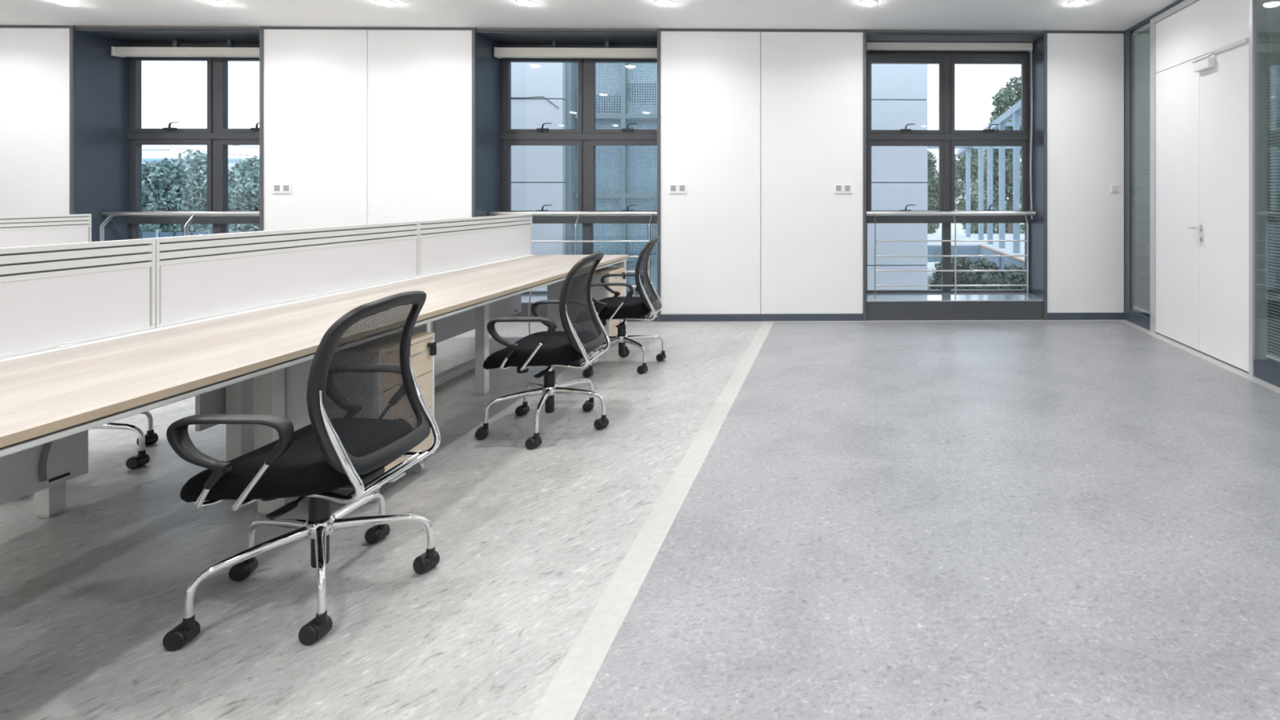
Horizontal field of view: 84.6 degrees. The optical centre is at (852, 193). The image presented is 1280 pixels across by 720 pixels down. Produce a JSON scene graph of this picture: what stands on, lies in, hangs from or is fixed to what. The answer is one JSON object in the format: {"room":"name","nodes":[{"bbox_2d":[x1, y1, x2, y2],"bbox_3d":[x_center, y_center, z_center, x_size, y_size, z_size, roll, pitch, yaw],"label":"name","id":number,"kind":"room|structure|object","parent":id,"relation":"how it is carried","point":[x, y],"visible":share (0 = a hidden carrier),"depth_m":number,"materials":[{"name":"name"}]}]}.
{"room":"open-plan office","nodes":[
{"label":"open-plan office","id":0,"kind":"room"},
{"bbox_2d":[0,26,1124,314],"bbox_3d":[-3.971,-0.040,7.058,13.723,3.280,0.640,0,0,-1],"label":"wall","id":1,"kind":"structure","parent":0,"point":[760,130],"depth_m":6.79,"materials":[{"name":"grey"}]},
{"bbox_2d":[0,25,75,28],"bbox_3d":[-9.308,-1.667,6.633,3.065,0.025,0.020,0,0,-1],"label":"trim","id":2,"kind":"structure","parent":1,"relation":"attached to","point":[1,26],"depth_m":6.65,"materials":[{"name":"grey"}]},
{"bbox_2d":[69,27,263,241],"bbox_3d":[-6.870,-0.176,6.982,1.893,2.953,0.632,0,0,-1],"label":"window","id":3,"kind":"structure","parent":1,"relation":"in","point":[107,135],"depth_m":7.03,"materials":[{"name":"metal"}]},
{"bbox_2d":[111,39,259,57],"bbox_3d":[-6.872,-1.538,7.055,1.789,0.185,0.115,0,0,-1],"label":"roller blind","id":4,"kind":"object","parent":3,"relation":"attached to","point":[176,51],"visible":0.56,"depth_m":7.01,"materials":[{"name":"white"}]},
{"bbox_2d":[272,184,291,193],"bbox_3d":[-5.731,-0.050,6.695,0.178,0.092,0.014,0,0,-1],"label":"switch plate","id":5,"kind":"object","parent":1,"relation":"attached to","point":[277,188],"visible":1,"depth_m":6.69,"materials":[{"name":"white plastic"}]},
{"bbox_2d":[274,185,279,191],"bbox_3d":[-5.776,-0.055,6.689,0.054,0.058,0.004,0,0,-1],"label":"socket","id":6,"kind":"object","parent":5,"relation":"attached to","point":[277,188],"depth_m":6.69,"materials":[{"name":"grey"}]},
{"bbox_2d":[283,185,288,191],"bbox_3d":[-5.686,-0.055,6.691,0.054,0.058,0.004,0,0,-1],"label":"socket","id":7,"kind":"object","parent":5,"relation":"attached to","point":[286,188],"depth_m":6.69,"materials":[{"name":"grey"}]},
{"bbox_2d":[259,26,476,30],"bbox_3d":[-4.882,-1.667,6.725,2.140,0.025,0.020,0,0,-1],"label":"trim","id":8,"kind":"structure","parent":1,"relation":"attached to","point":[260,27],"depth_m":6.72,"materials":[{"name":"grey"}]},
{"bbox_2d":[471,30,660,321],"bbox_3d":[-2.906,-0.176,7.065,1.893,2.953,0.632,0,0,-1],"label":"window","id":9,"kind":"structure","parent":1,"relation":"in","point":[493,136],"depth_m":7.21,"materials":[{"name":"metal"}]},
{"bbox_2d":[493,40,657,58],"bbox_3d":[-2.908,-1.542,7.138,1.789,0.179,0.115,0,0,-1],"label":"roller blind","id":10,"kind":"object","parent":9,"relation":"attached to","point":[554,51],"visible":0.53,"depth_m":7.09,"materials":[{"name":"white"}]},
{"bbox_2d":[669,184,686,193],"bbox_3d":[-1.777,-0.050,6.777,0.178,0.092,0.014,0,0,-1],"label":"switch plate","id":11,"kind":"object","parent":1,"relation":"attached to","point":[673,188],"visible":1,"depth_m":6.77,"materials":[{"name":"white plastic"}]},
{"bbox_2d":[670,185,675,191],"bbox_3d":[-1.822,-0.055,6.772,0.054,0.058,0.004,0,0,-1],"label":"socket","id":12,"kind":"object","parent":11,"relation":"attached to","point":[673,188],"depth_m":6.77,"materials":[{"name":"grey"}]},
{"bbox_2d":[679,185,684,191],"bbox_3d":[-1.732,-0.055,6.774,0.054,0.058,0.004,0,0,-1],"label":"socket","id":13,"kind":"object","parent":11,"relation":"attached to","point":[682,188],"depth_m":6.77,"materials":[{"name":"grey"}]},
{"bbox_2d":[660,313,862,321],"bbox_3d":[-0.924,1.265,6.807,2.128,0.070,0.022,0,0,-1],"label":"baseboard","id":14,"kind":"structure","parent":1,"relation":"attached to","point":[795,317],"depth_m":6.79,"materials":[{"name":"metal"}]},
{"bbox_2d":[657,28,866,32],"bbox_3d":[-0.924,-1.667,6.808,2.128,0.025,0.020,0,0,-1],"label":"trim","id":15,"kind":"structure","parent":1,"relation":"attached to","point":[658,29],"depth_m":6.80,"materials":[{"name":"grey metal"}]},
{"bbox_2d":[834,184,851,193],"bbox_3d":[-0.098,-0.050,6.813,0.178,0.092,0.014,0,0,-1],"label":"switch plate","id":16,"kind":"object","parent":1,"relation":"attached to","point":[838,188],"visible":1,"depth_m":6.81,"materials":[{"name":"white plastic"}]},
{"bbox_2d":[835,185,841,191],"bbox_3d":[-0.143,-0.055,6.807,0.054,0.058,0.004,0,0,-1],"label":"socket","id":17,"kind":"object","parent":16,"relation":"attached to","point":[838,188],"depth_m":6.81,"materials":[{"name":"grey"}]},
{"bbox_2d":[844,185,849,191],"bbox_3d":[-0.053,-0.055,6.809,0.054,0.058,0.004,0,0,-1],"label":"socket","id":18,"kind":"object","parent":16,"relation":"attached to","point":[846,187],"depth_m":6.81,"materials":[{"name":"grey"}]},
{"bbox_2d":[862,31,1047,320],"bbox_3d":[1.047,-0.176,7.147,1.895,2.953,0.632,0,0,-1],"label":"window","id":19,"kind":"structure","parent":1,"relation":"in","point":[890,304],"depth_m":7.21,"materials":[{"name":"metal"}]},
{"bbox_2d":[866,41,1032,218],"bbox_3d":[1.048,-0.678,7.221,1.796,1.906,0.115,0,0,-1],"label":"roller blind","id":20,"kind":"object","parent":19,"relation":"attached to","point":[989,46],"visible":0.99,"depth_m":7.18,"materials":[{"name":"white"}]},
{"bbox_2d":[1043,312,1124,319],"bbox_3d":[2.388,1.265,6.877,0.843,0.070,0.022,0,0,-1],"label":"baseboard","id":21,"kind":"structure","parent":1,"relation":"attached to","point":[1051,316],"depth_m":6.87,"materials":[{"name":"metal"}]},
{"bbox_2d":[1043,30,1124,33],"bbox_3d":[2.389,-1.667,6.878,0.845,0.025,0.020,0,0,-1],"label":"trim","id":22,"kind":"structure","parent":1,"relation":"attached to","point":[1044,31],"depth_m":6.87,"materials":[{"name":"grey"}]},
{"bbox_2d":[1110,184,1119,192],"bbox_3d":[2.702,-0.053,6.871,0.088,0.088,0.014,0,0,-1],"label":"switch plate","id":23,"kind":"object","parent":1,"relation":"attached to","point":[1113,188],"visible":1,"depth_m":6.87,"materials":[{"name":"white plastic"}]},
{"bbox_2d":[0,0,1177,31],"bbox_3d":[-3.812,-1.740,1.821,13.855,0.120,11.200,0,0,-1],"label":"ceiling","id":24,"kind":"structure","parent":0,"point":[886,15],"depth_m":6.22,"materials":[{"name":"white paint"}]},
{"bbox_2d":[52,0,80,5],"bbox_3d":[-6.894,-1.667,5.847,0.164,0.025,0.164,0,0,-1],"label":"recessed light","id":25,"kind":"object","parent":24,"relation":"in","point":[65,2],"visible":1,"depth_m":5.82,"materials":[{"name":"white plastic"}]},
{"bbox_2d":[204,0,229,6],"bbox_3d":[-5.580,-1.667,5.849,0.164,0.025,0.164,0,0,-1],"label":"recessed light","id":26,"kind":"object","parent":24,"relation":"in","point":[215,2],"visible":1,"depth_m":5.82,"materials":[{"name":"white plastic"}]},
{"bbox_2d":[375,0,398,6],"bbox_3d":[-4.088,-1.667,5.850,0.164,0.025,0.164,0,0,-1],"label":"recessed light","id":27,"kind":"object","parent":24,"relation":"in","point":[385,2],"visible":1,"depth_m":5.82,"materials":[{"name":"white plastic"}]},
{"bbox_2d":[516,0,537,6],"bbox_3d":[-2.860,-1.667,5.849,0.164,0.025,0.164,0,0,-1],"label":"recessed light","id":28,"kind":"object","parent":24,"relation":"in","point":[525,2],"visible":1,"depth_m":5.82,"materials":[{"name":"white plastic"}]},
{"bbox_2d":[655,0,674,6],"bbox_3d":[-1.649,-1.667,5.850,0.164,0.025,0.164,0,0,-1],"label":"recessed light","id":29,"kind":"object","parent":24,"relation":"in","point":[663,2],"visible":1,"depth_m":5.82,"materials":[{"name":"white plastic"}]},
{"bbox_2d":[859,0,878,6],"bbox_3d":[0.141,-1.667,5.849,0.164,0.025,0.164,0,0,-1],"label":"recessed light","id":30,"kind":"object","parent":24,"relation":"in","point":[865,2],"visible":1,"depth_m":5.81,"materials":[{"name":"white plastic"}]},
{"bbox_2d":[1068,0,1088,6],"bbox_3d":[1.978,-1.667,5.850,0.164,0.025,0.164,0,0,-1],"label":"recessed light","id":31,"kind":"object","parent":24,"relation":"in","point":[1075,2],"visible":1,"depth_m":5.82,"materials":[{"name":"white plastic"}]},
{"bbox_2d":[0,317,1279,719],"bbox_3d":[-2.664,1.450,1.845,16.150,0.300,11.200,0,0,-1],"label":"floor","id":32,"kind":"structure","parent":0,"point":[894,519],"depth_m":2.41,"materials":[{"name":"grey"}]},
{"bbox_2d":[93,410,158,469],"bbox_3d":[-3.690,0.813,3.149,0.641,0.971,0.661,0,0,-1],"label":"office chair","id":33,"kind":"object","parent":32,"relation":"on","point":[143,440],"visible":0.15,"depth_m":3.17,"materials":[{"name":"black plastic"}]},
{"bbox_2d":[162,290,440,650],"bbox_3d":[-1.767,0.813,2.208,0.667,0.975,0.652,0,0,-1],"label":"office chair","id":34,"kind":"object","parent":32,"relation":"on","point":[326,455],"visible":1,"depth_m":2.06,"materials":[{"name":"black fabric"}]},
{"bbox_2d":[0,254,628,517],"bbox_3d":[-2.846,0.924,2.646,1.790,0.752,6.710,0,0,-1],"label":"desk","id":35,"kind":"object","parent":32,"relation":"on","point":[57,395],"visible":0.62,"depth_m":2.42,"materials":[{"name":"brown wood"}]},
{"bbox_2d":[39,440,52,481],"bbox_3d":[-2.809,0.821,2.336,0.028,0.358,0.052,0,0,8],"label":"power cord","id":36,"kind":"object","parent":35,"relation":"hanging from","point":[42,464],"visible":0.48,"depth_m":2.32,"materials":[{"name":"grey plastic"}]},
{"bbox_2d":[0,238,155,359],"bbox_3d":[-2.822,0.365,1.861,0.045,0.367,1.696,0,0,-1],"label":"screen","id":37,"kind":"object","parent":35,"relation":"attached to","point":[66,295],"visible":1,"depth_m":2.42,"materials":[{"name":"white plastic"}]},
{"bbox_2d":[153,221,418,328],"bbox_3d":[-2.858,0.365,3.561,0.045,0.367,1.696,0,0,-1],"label":"screen","id":38,"kind":"object","parent":35,"relation":"attached to","point":[205,276],"visible":0.95,"depth_m":3.27,"materials":[{"name":"white plastic"}]},
{"bbox_2d":[0,254,626,436],"bbox_3d":[-2.372,0.562,2.655,0.838,0.025,6.708,0,0,-1],"label":"countertop","id":39,"kind":"structure","parent":35,"relation":"on","point":[36,390],"depth_m":2.36,"materials":[{"name":"brown wood"}]},
{"bbox_2d":[417,213,532,276],"bbox_3d":[-2.893,0.365,5.226,0.045,0.367,1.626,0,0,-1],"label":"screen","id":40,"kind":"object","parent":35,"relation":"attached to","point":[445,244],"visible":0.91,"depth_m":5.03,"materials":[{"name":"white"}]},
{"bbox_2d":[528,290,531,334],"bbox_3d":[-2.846,0.947,5.913,0.088,0.719,0.054,0,0,-1],"label":"power cord","id":41,"kind":"object","parent":35,"relation":"hanging from","point":[530,291],"visible":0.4,"depth_m":5.92,"materials":[{"name":"white plastic"}]},
{"bbox_2d":[253,332,436,502],"bbox_3d":[-2.214,0.978,2.954,0.536,0.645,0.382,0,0,-1],"label":"drawer pedestal","id":42,"kind":"object","parent":32,"relation":"on","point":[423,345],"visible":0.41,"depth_m":2.79,"materials":[{"name":"grey laminate"}]},
{"bbox_2d":[400,323,426,332],"bbox_3d":[-3.289,0.978,4.542,0.536,0.645,0.382,0,0,-1],"label":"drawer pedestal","id":43,"kind":"object","parent":32,"relation":"on","point":[422,328],"visible":0.02,"depth_m":4.67,"materials":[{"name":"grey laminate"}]},
{"bbox_2d":[434,357,475,387],"bbox_3d":[-2.830,1.275,4.032,0.072,0.050,2.120,0,0,-1],"label":"cable tray","id":44,"kind":"object","parent":32,"relation":"on","point":[453,372],"visible":0.12,"depth_m":4.74,"materials":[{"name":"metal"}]},
{"bbox_2d":[475,251,610,449],"bbox_3d":[-1.685,0.813,3.696,0.658,0.971,0.648,0,0,-4],"label":"office chair","id":45,"kind":"object","parent":32,"relation":"on","point":[570,348],"visible":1,"depth_m":3.59,"materials":[{"name":"black fabric"}]},
{"bbox_2d":[546,266,626,348],"bbox_3d":[-2.273,0.978,5.734,0.536,0.645,0.382,0,0,-1],"label":"drawer pedestal","id":46,"kind":"object","parent":32,"relation":"on","point":[553,291],"visible":0.26,"depth_m":5.55,"materials":[{"name":"grey laminate"}]},
{"bbox_2d":[577,236,666,377],"bbox_3d":[-1.766,0.813,5.051,0.663,0.975,0.666,0,0,-9],"label":"office chair","id":47,"kind":"object","parent":32,"relation":"on","point":[628,307],"visible":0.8,"depth_m":4.90,"materials":[{"name":"black fabric"}]},
{"bbox_3d":[-6.745,0.924,2.564,1.790,0.752,6.710,0,0,-1],"label":"desk","id":48,"kind":"object","parent":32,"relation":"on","visible":0},
{"bbox_2d":[0,213,91,248],"bbox_3d":[-6.792,0.365,5.144,0.045,0.367,1.626,0,0,-1],"label":"screen","id":49,"kind":"object","parent":48,"relation":"attached to","point":[46,229],"visible":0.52,"depth_m":5.61,"materials":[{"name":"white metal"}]},
{"bbox_2d":[1124,0,1279,387],"bbox_3d":[2.962,-0.190,1.670,0.098,2.980,10.415,0,0,-1],"label":"wall","id":50,"kind":"structure","parent":0,"point":[1267,371],"depth_m":6.76,"materials":[{"name":"grey paint"}]},
{"bbox_2d":[1133,22,1150,314],"bbox_3d":[2.863,-0.240,6.534,0.029,2.800,0.445,0,0,-1],"label":"blind","id":51,"kind":"object","parent":50,"relation":"attached to","point":[1142,45],"visible":0.72,"depth_m":6.58,"materials":[{"name":"white metal"}]},
{"bbox_2d":[1150,0,1267,376],"bbox_3d":[2.857,-0.172,5.525,0.165,2.944,1.559,0,0,-1],"label":"door","id":52,"kind":"structure","parent":50,"relation":"in","point":[1208,128],"depth_m":5.32,"materials":[{"name":"grey"}]},
{"bbox_2d":[1191,37,1248,71],"bbox_3d":[2.819,-1.058,5.145,0.055,0.127,0.690,0,0,-1],"label":"door closer","id":53,"kind":"object","parent":52,"relation":"attached to","point":[1198,66],"depth_m":5.23,"materials":[{"name":"white metal"}]},
{"bbox_2d":[1266,0,1279,361],"bbox_3d":[2.915,-0.250,4.052,0.029,2.780,1.220,0,0,-1],"label":"blind","id":54,"kind":"object","parent":50,"relation":"attached to","point":[1273,8],"visible":1,"depth_m":4.59,"materials":[{"name":"white"}]},
{"bbox_2d":[1138,35,1279,317],"bbox_3d":[4.106,-0.190,7.037,2.395,2.980,0.100,0,0,-1],"label":"wall","id":55,"kind":"structure","parent":0,"point":[1274,308],"depth_m":6.99,"materials":[{"name":"grey metal"}]},
{"label":"outside","id":56,"kind":"structure","parent":0,"visible":0},
{"bbox_2d":[926,208,1024,289],"bbox_3d":[-16.333,2.750,63.472,150.000,0.300,112.400,0,0,-1],"label":"ground","id":57,"kind":"structure","parent":56,"point":[959,226],"depth_m":44.93,"materials":[{"name":"white concrete"}]},
{"bbox_2d":[142,145,169,164],"bbox_3d":[-32.346,0.000,30.529,2.000,5.200,0.180,0,0,-1],"label":"utility pole","id":58,"kind":"object","parent":57,"relation":"on","point":[143,149],"visible":0.17,"depth_m":30.49,"materials":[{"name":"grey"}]},
{"bbox_2d":[168,146,259,157],"bbox_3d":[-19.021,-1.504,31.307,24.622,1.265,0.033,0,0,-4],"label":"overhead wire","id":59,"kind":"object","parent":58,"relation":"attached to","point":[169,147],"visible":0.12,"depth_m":30.63,"materials":[{"name":"grey"}]},
{"bbox_2d":[139,156,210,238],"bbox_3d":[-19.344,0.802,18.610,2.027,3.602,2.065,0,0,-1],"label":"leafy tree","id":60,"kind":"object","parent":57,"relation":"on","point":[163,183],"visible":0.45,"depth_m":18.40,"materials":[{"name":"green plant"}]},
{"bbox_2d":[139,230,241,239],"bbox_3d":[-16.789,1.760,16.952,8.460,1.680,0.080,0,0,-1],"label":"fence","id":61,"kind":"object","parent":57,"relation":"on","point":[158,233],"visible":0.09,"depth_m":16.92,"materials":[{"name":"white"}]},
{"bbox_2d":[142,158,259,170],"bbox_3d":[-35.081,0.065,51.277,36.600,5.070,8.600,0,0,-1],"label":"distant hall","id":62,"kind":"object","parent":57,"relation":"on","point":[231,162],"visible":0.02,"depth_m":46.82,"materials":[{"name":"white"}]},
{"bbox_2d":[177,148,231,234],"bbox_3d":[-23.108,0.492,23.575,2.160,4.222,1.821,0,0,25],"label":"leafy tree","id":63,"kind":"object","parent":57,"relation":"on","point":[197,182],"visible":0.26,"depth_m":23.23,"materials":[{"name":"green plant"}]},
{"bbox_2d":[207,154,259,231],"bbox_3d":[-16.621,0.757,18.701,2.050,3.693,2.124,0,0,43],"label":"leafy tree","id":64,"kind":"object","parent":57,"relation":"on","point":[245,188],"visible":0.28,"depth_m":18.17,"materials":[{"name":"green plant"}]},
{"bbox_2d":[227,162,251,191],"bbox_3d":[-26.343,0.628,28.567,2.072,3.949,2.040,0,0,39],"label":"leafy tree","id":65,"kind":"object","parent":57,"relation":"on","point":[234,168],"visible":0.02,"depth_m":28.41,"materials":[{"name":"green plant"}]},
{"bbox_2d":[511,62,927,290],"bbox_3d":[-2.783,-1.650,11.328,7.710,8.500,3.232,0,0,-1],"label":"building","id":66,"kind":"structure","parent":57,"relation":"on","point":[541,93],"depth_m":9.82,"materials":[{"name":"blue"}]},
{"bbox_2d":[925,150,939,233],"bbox_3d":[3.962,0.143,33.434,2.284,4.919,2.424,0,0,35],"label":"leafy tree","id":67,"kind":"object","parent":57,"relation":"on","point":[932,182],"visible":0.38,"depth_m":33.08,"materials":[{"name":"green plant"}]},
{"bbox_2d":[928,257,981,289],"bbox_3d":[1.872,1.893,12.394,1.126,1.419,1.076,0,0,35],"label":"leafy shrub","id":68,"kind":"object","parent":57,"relation":"on","point":[962,277],"visible":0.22,"depth_m":12.21,"materials":[{"name":"green plant"}]},
{"bbox_2d":[951,253,999,289],"bbox_3d":[2.393,1.920,13.680,1.157,1.365,1.022,0,0,-21],"label":"leafy shrub","id":69,"kind":"object","parent":57,"relation":"on","point":[981,265],"visible":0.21,"depth_m":13.52,"materials":[{"name":"green plant"}]},
{"bbox_2d":[927,99,1024,288],"bbox_3d":[3.680,0.215,15.334,6.000,4.770,12.506,0,0,-1],"label":"building","id":70,"kind":"structure","parent":57,"relation":"on","point":[934,248],"depth_m":16.77,"materials":[{"name":"concrete"}]},
{"bbox_2d":[955,148,997,233],"bbox_3d":[5.210,0.081,29.129,2.416,5.043,2.449,0,0,-1],"label":"leafy tree","id":71,"kind":"object","parent":57,"relation":"on","point":[960,165],"visible":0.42,"depth_m":28.69,"materials":[{"name":"green plant"}]},
{"bbox_2d":[971,75,1024,233],"bbox_3d":[5.611,-0.886,24.582,2.487,6.975,2.081,0,0,-1],"label":"leafy tree","id":72,"kind":"object","parent":57,"relation":"on","point":[1007,99],"visible":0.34,"depth_m":24.37,"materials":[{"name":"green plant"}]},
{"bbox_2d":[974,148,1021,233],"bbox_3d":[7.467,-0.134,33.494,2.428,5.473,2.720,0,0,-1],"label":"leafy tree","id":73,"kind":"object","parent":57,"relation":"on","point":[984,149],"visible":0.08,"depth_m":33.39,"materials":[{"name":"green plant"}]},
{"bbox_2d":[980,262,1024,289],"bbox_3d":[2.687,1.898,11.158,1.225,1.411,1.107,0,0,-1],"label":"leafy shrub","id":74,"kind":"object","parent":57,"relation":"on","point":[1002,277],"visible":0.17,"depth_m":11.16,"materials":[{"name":"green plant"}]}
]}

